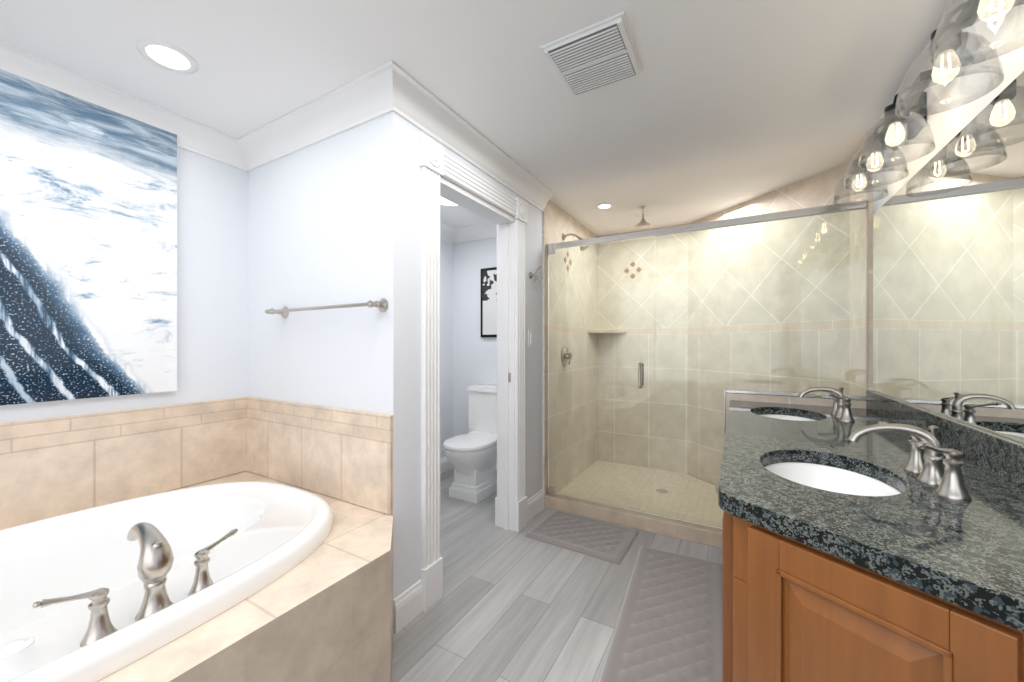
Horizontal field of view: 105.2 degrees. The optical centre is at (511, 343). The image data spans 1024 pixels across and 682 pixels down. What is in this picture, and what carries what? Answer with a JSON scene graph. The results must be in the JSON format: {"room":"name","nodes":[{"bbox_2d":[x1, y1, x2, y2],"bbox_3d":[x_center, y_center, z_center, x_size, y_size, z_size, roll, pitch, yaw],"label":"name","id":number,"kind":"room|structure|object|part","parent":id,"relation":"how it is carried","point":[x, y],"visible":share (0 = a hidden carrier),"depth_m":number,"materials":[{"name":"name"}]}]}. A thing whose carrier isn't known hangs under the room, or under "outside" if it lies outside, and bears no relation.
{"room":"bathroom","nodes":[
{"label":"bathroom","id":0,"kind":"room"},
{"bbox_2d":[0,147,452,458],"bbox_3d":[-1.443,0.060,2.461,0.120,2.320,5.260,0,0,30],"label":"wall","id":1,"kind":"structure","parent":0,"point":[212,279],"depth_m":2.08,"materials":[{"name":"white paint"}]},
{"bbox_2d":[0,69,176,404],"bbox_3d":[-2.106,-0.398,1.153,0.035,1.255,1.790,0,0,30],"label":"canvas","id":2,"kind":"object","parent":1,"relation":"attached to","point":[88,249],"visible":1,"depth_m":1.64,"materials":[{"name":"white fabric"}]},
{"bbox_2d":[0,397,243,529],"bbox_3d":[-2.067,0.509,1.240,0.020,0.418,2.280,0,0,30],"label":"tile","id":3,"kind":"structure","parent":1,"relation":"attached to","point":[54,466],"depth_m":1.73,"materials":[{"name":"beige tile"}]},
{"bbox_2d":[0,41,253,171],"bbox_3d":[-2.033,-1.041,1.220,0.098,0.118,2.280,0,0,30],"label":"crown molding","id":4,"kind":"structure","parent":1,"relation":"attached to","point":[192,136],"depth_m":1.73,"materials":[{"name":"white wood"}]},
{"bbox_2d":[440,457,453,473],"bbox_3d":[-1.005,1.150,3.086,0.014,0.140,1.740,0,0,30],"label":"baseboard","id":5,"kind":"structure","parent":1,"relation":"attached to","point":[446,465],"depth_m":3.70,"materials":[{"name":"white"}]},
{"bbox_2d":[248,120,373,411],"bbox_3d":[-1.025,0.060,2.024,1.040,2.320,0.120,0,0,30],"label":"wall","id":6,"kind":"structure","parent":0,"point":[311,226],"depth_m":1.92,"materials":[{"name":"white paint"}]},
{"bbox_2d":[265,298,387,317],"bbox_3d":[-0.889,-0.165,1.829,0.850,0.060,0.081,0,0,30],"label":"towel rail","id":7,"kind":"object","parent":6,"relation":"attached to","point":[381,305],"visible":1,"depth_m":1.73,"materials":[{"name":"silver metal"}]},
{"bbox_2d":[244,397,392,514],"bbox_3d":[-0.995,0.509,1.927,1.130,0.418,0.018,0,0,30],"label":"tile","id":8,"kind":"structure","parent":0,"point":[346,455],"depth_m":1.86,"materials":[{"name":"beige tile"}]},
{"bbox_2d":[374,111,542,632],"bbox_3d":[0.132,0.060,2.868,0.120,2.320,2.740,0,0,30],"label":"wall","id":9,"kind":"structure","parent":0,"point":[397,277],"depth_m":1.72,"materials":[{"name":"white paint"}]},
{"bbox_2d":[236,73,387,168],"bbox_3d":[-0.985,-1.041,1.874,1.020,0.118,0.098,0,0,30],"label":"crown molding","id":10,"kind":"structure","parent":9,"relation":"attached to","point":[347,107],"depth_m":1.86,"materials":[{"name":"white wood"}]},
{"bbox_2d":[368,61,553,211],"bbox_3d":[-0.121,-1.041,2.213,0.098,0.118,1.548,0,0,30],"label":"crown molding","id":11,"kind":"structure","parent":9,"relation":"attached to","point":[386,88],"depth_m":1.88,"materials":[{"name":"white wood"}]},
{"bbox_2d":[394,489,543,632],"bbox_3d":[-0.130,1.150,2.281,0.014,0.140,1.456,0,0,30],"label":"baseboard","id":12,"kind":"structure","parent":9,"relation":"attached to","point":[408,605],"depth_m":1.74,"materials":[{"name":"white wood"}]},
{"bbox_2d":[420,135,527,611],"bbox_3d":[-0.154,0.137,2.213,0.040,2.167,1.006,0,0,30],"label":"door frame","id":13,"kind":"structure","parent":9,"relation":"attached to","point":[436,162],"depth_m":1.85,"materials":[{"name":"white wood"}]},
{"bbox_2d":[440,178,514,530],"bbox_3d":[-0.223,0.205,2.253,0.124,2.030,0.780,0,0,30],"label":"door frame","id":14,"kind":"structure","parent":9,"relation":"in","point":[505,223],"depth_m":2.56,"materials":[{"name":"white wood"}]},
{"bbox_2d":[495,225,497,525],"bbox_3d":[-0.292,0.137,2.293,0.040,2.167,1.006,0,0,30],"label":"door frame","id":15,"kind":"structure","parent":9,"relation":"attached to","point":[496,511],"depth_m":2.62,"materials":[{"name":"white wood"}]},
{"bbox_2d":[528,330,532,346],"bbox_3d":[0.134,-0.037,2.740,0.011,0.115,0.070,0,0,30],"label":"switch plate","id":16,"kind":"object","parent":9,"relation":"attached to","point":[530,338],"visible":1,"depth_m":2.73,"materials":[{"name":"white plastic"}]},
{"bbox_2d":[529,266,542,281],"bbox_3d":[0.166,-0.485,2.722,0.085,0.108,0.092,0,0,30],"label":"robe hook","id":17,"kind":"object","parent":9,"relation":"attached to","point":[531,275],"visible":1,"depth_m":2.72,"materials":[{"name":"silver metal"}]},
{"bbox_2d":[0,0,949,235],"bbox_3d":[-0.083,-1.140,1.676,3.260,0.080,5.260,0,0,30],"label":"ceiling","id":18,"kind":"structure","parent":0,"point":[713,107],"depth_m":1.59,"materials":[{"name":"white paint"}]},
{"bbox_2d":[136,39,198,73],"bbox_3d":[-1.317,-1.097,1.499,0.180,0.007,0.180,0,0,30],"label":"recessed light","id":19,"kind":"object","parent":18,"relation":"in","point":[167,56],"visible":1,"depth_m":1.49,"materials":[{"name":"white plastic"}]},
{"bbox_2d":[440,196,456,205],"bbox_3d":[-0.449,-1.056,2.823,0.330,0.088,0.330,0,0,30],"label":"ceiling light","id":20,"kind":"object","parent":18,"relation":"attached to","point":[443,201],"visible":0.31,"depth_m":2.81,"materials":[{"name":"white"}]},
{"bbox_2d":[440,221,496,243],"bbox_3d":[-0.560,-1.041,2.829,1.040,0.118,1.740,0,0,30],"label":"crown molding","id":21,"kind":"structure","parent":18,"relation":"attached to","point":[473,232],"depth_m":3.66,"materials":[{"name":"white wood"}]},
{"bbox_2d":[540,12,643,94],"bbox_3d":[0.314,-1.087,1.504,0.310,0.027,0.310,0,0,30],"label":"ceiling vent","id":22,"kind":"object","parent":18,"relation":"in","point":[599,54],"visible":0.98,"depth_m":1.46,"materials":[{"name":"white plastic"}]},
{"bbox_2d":[596,203,612,208],"bbox_3d":[0.738,-1.097,3.119,0.130,0.007,0.130,0,0,30],"label":"recessed light","id":23,"kind":"object","parent":18,"relation":"in","point":[604,206],"visible":1,"depth_m":3.11,"materials":[{"name":"white plastic"}]},
{"bbox_2d":[634,206,651,228],"bbox_3d":[1.053,-1.019,3.145,0.132,0.162,0.132,0,0,30],"label":"shower head","id":24,"kind":"structure","parent":18,"relation":"attached to","point":[642,224],"depth_m":3.13,"materials":[{"name":"silver metal"}]},
{"bbox_2d":[391,469,721,681],"bbox_3d":[-0.083,1.250,1.676,3.260,0.060,5.260,0,0,30],"label":"floor","id":25,"kind":"structure","parent":0,"point":[512,606],"depth_m":1.82,"materials":[{"name":"grey wood"}]},
{"bbox_2d":[0,471,392,681],"bbox_3d":[-1.482,0.845,0.902,1.368,0.750,2.276,0,0,30],"label":"bathtub","id":26,"kind":"object","parent":25,"relation":"on","point":[245,576],"visible":1,"depth_m":1.21,"materials":[{"name":"ceramic"}]},
{"bbox_2d":[32,522,238,648],"bbox_3d":[-0.951,0.575,1.017,0.191,0.210,0.392,0,0,30],"label":"faucet","id":27,"kind":"object","parent":26,"relation":"on","point":[103,617],"depth_m":0.97,"materials":[{"name":"silver metal"}]},
{"bbox_2d":[443,384,496,503],"bbox_3d":[-0.273,0.797,3.247,0.476,0.845,0.717,0,0,30],"label":"toilet","id":28,"kind":"object","parent":25,"relation":"on","point":[471,456],"visible":0.77,"depth_m":3.11,"materials":[{"name":"white ceramic"}]},
{"bbox_2d":[525,510,638,564],"bbox_3d":[0.453,1.210,2.504,0.615,0.019,0.461,0,0,30],"label":"area rug","id":29,"kind":"object","parent":25,"relation":"on","point":[608,542],"visible":1,"depth_m":2.46,"materials":[{"name":"grey fabric"}]},
{"bbox_2d":[545,492,721,547],"bbox_3d":[0.783,1.175,2.660,1.187,0.090,0.110,0,0,30],"label":"shower curb","id":30,"kind":"object","parent":25,"relation":"on","point":[689,531],"visible":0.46,"depth_m":2.58,"materials":[{"name":"tile"}]},
{"bbox_2d":[547,200,866,528],"bbox_3d":[1.064,0.188,2.503,1.824,1.880,0.111,0,0,30],"label":"shower enclosure","id":31,"kind":"object","parent":30,"relation":"on","point":[761,218],"visible":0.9,"depth_m":2.47,"materials":[{"name":"clear glass"}]},
{"bbox_3d":[0.865,0.210,2.618,0.015,0.176,0.111,0,0,30],"label":"handle","id":32,"kind":"part","parent":31,"relation":"part of","materials":[{"name":"silver metal"}]},
{"bbox_3d":[1.398,0.208,2.311,1.052,1.836,0.010,0,0,30],"label":"fixed panel","id":33,"kind":"part","parent":31,"relation":"part of","materials":[{"name":"clear glass"}]},
{"bbox_2d":[558,460,722,525],"bbox_3d":[1.378,1.205,3.047,1.830,0.030,1.155,0,0,30],"label":"shower pan","id":34,"kind":"object","parent":25,"relation":"on","point":[674,490],"depth_m":3.17,"materials":[{"name":"tile"}]},
{"bbox_2d":[656,489,667,492],"bbox_3d":[1.211,1.188,3.158,0.090,0.004,0.090,0,0,30],"label":"shower drain","id":35,"kind":"object","parent":34,"relation":"on","point":[663,491],"depth_m":3.14,"materials":[{"name":"silver metal"}]},
{"bbox_2d":[599,546,721,681],"bbox_3d":[0.607,1.210,1.520,0.430,0.020,1.620,0,0,26],"label":"area rug","id":36,"kind":"object","parent":25,"relation":"on","point":[668,627],"visible":0.92,"depth_m":1.68,"materials":[{"name":"grey fabric"}]},
{"bbox_2d":[716,387,1023,681],"bbox_3d":[0.934,0.709,1.087,0.665,1.023,2.514,0,0,30],"label":"bathroom vanity","id":37,"kind":"object","parent":25,"relation":"on","point":[880,538],"visible":1,"depth_m":0.77,"materials":[{"name":"brown wood"}]},
{"bbox_2d":[543,200,598,507],"bbox_3d":[0.556,0.060,3.467,0.015,2.320,1.280,0,0,30],"label":"tiled wall","id":38,"kind":"structure","parent":0,"point":[558,221],"depth_m":3.34,"materials":[{"name":"beige tile"}]},
{"bbox_2d":[561,347,572,364],"bbox_3d":[0.469,0.100,3.227,0.076,0.156,0.158,0,0,30],"label":"shower valve","id":39,"kind":"object","parent":38,"relation":"attached to","point":[566,358],"depth_m":3.21,"materials":[{"name":"silver metal"}]},
{"bbox_2d":[564,251,571,269],"bbox_3d":[0.473,-0.700,3.307,0.003,0.173,0.173,0,0,30],"label":"accent tile","id":40,"kind":"object","parent":38,"relation":"attached to","point":[565,259],"depth_m":3.30,"materials":[{"name":"beige tile"}]},
{"bbox_2d":[562,233,589,250],"bbox_3d":[0.523,-0.829,3.162,0.238,0.162,0.108,0,0,30],"label":"shower head","id":41,"kind":"object","parent":38,"relation":"attached to","point":[582,248],"visible":0.71,"depth_m":3.16},
{"bbox_2d":[588,330,626,333],"bbox_3d":[0.929,-0.117,3.800,0.298,0.025,0.298,0,0,30],"label":"shower shelf","id":42,"kind":"object","parent":38,"relation":"attached to","point":[600,331],"depth_m":3.79,"materials":[{"name":"tile"}]},
{"bbox_2d":[599,224,687,473],"bbox_3d":[1.255,0.060,3.793,0.840,2.320,0.015,0,0,30],"label":"tiled wall","id":43,"kind":"structure","parent":0,"point":[651,338],"depth_m":3.77,"materials":[{"name":"beige tile"}]},
{"bbox_2d":[624,262,641,277],"bbox_3d":[1.181,-0.720,3.826,0.173,0.173,0.003,0,0,30],"label":"accent tile","id":44,"kind":"object","parent":43,"relation":"attached to","point":[626,270],"depth_m":3.83,"materials":[{"name":"beige tile"}]},
{"bbox_2d":[453,162,849,485],"bbox_3d":[0.955,0.060,3.474,3.020,2.320,0.893,0,0,30],"label":"wall","id":45,"kind":"structure","parent":0,"point":[817,190],"depth_m":3.00,"materials":[{"name":"tile"}]},
{"bbox_2d":[481,267,496,336],"bbox_3d":[-0.106,-0.380,3.556,0.420,0.640,0.024,0,0,30],"label":"framed picture","id":46,"kind":"object","parent":45,"relation":"attached to","point":[488,302],"visible":0.32,"depth_m":3.60,"materials":[{"name":"white paper"}]},
{"bbox_2d":[727,393,865,418],"bbox_3d":[1.583,0.757,2.215,0.643,0.925,0.080,0,0,30],"label":"ledge","id":47,"kind":"object","parent":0,"point":[791,400],"visible":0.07,"depth_m":2.19,"materials":[{"name":"tile"}]},
{"bbox_2d":[850,131,871,395],"bbox_3d":[1.948,0.060,2.190,0.015,2.320,0.400,0,0,30],"label":"tiled wall","id":48,"kind":"structure","parent":0,"point":[867,213],"depth_m":2.14,"materials":[{"name":"beige tile"}]},
{"bbox_2d":[871,0,1023,442],"bbox_3d":[1.274,0.060,0.893,0.126,2.320,5.260,0,0,30],"label":"vanity mirror","id":49,"kind":"object","parent":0,"point":[947,280],"depth_m":1.20,"materials":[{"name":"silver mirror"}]},
{"bbox_2d":[832,69,934,206],"bbox_3d":[1.452,-0.785,1.540,0.224,0.280,0.650,0,0,30],"label":"sconce","id":50,"kind":"object","parent":49,"relation":"attached to","point":[861,165],"visible":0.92,"depth_m":1.44,"materials":[{"name":"clear glass"}]},
{"bbox_2d":[895,0,1023,117],"bbox_3d":[1.032,-0.785,0.813,0.224,0.280,0.650,0,0,30],"label":"sconce","id":51,"kind":"object","parent":49,"relation":"attached to","point":[946,40],"visible":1,"depth_m":0.95,"materials":[{"name":"clear glass"}]}
]}

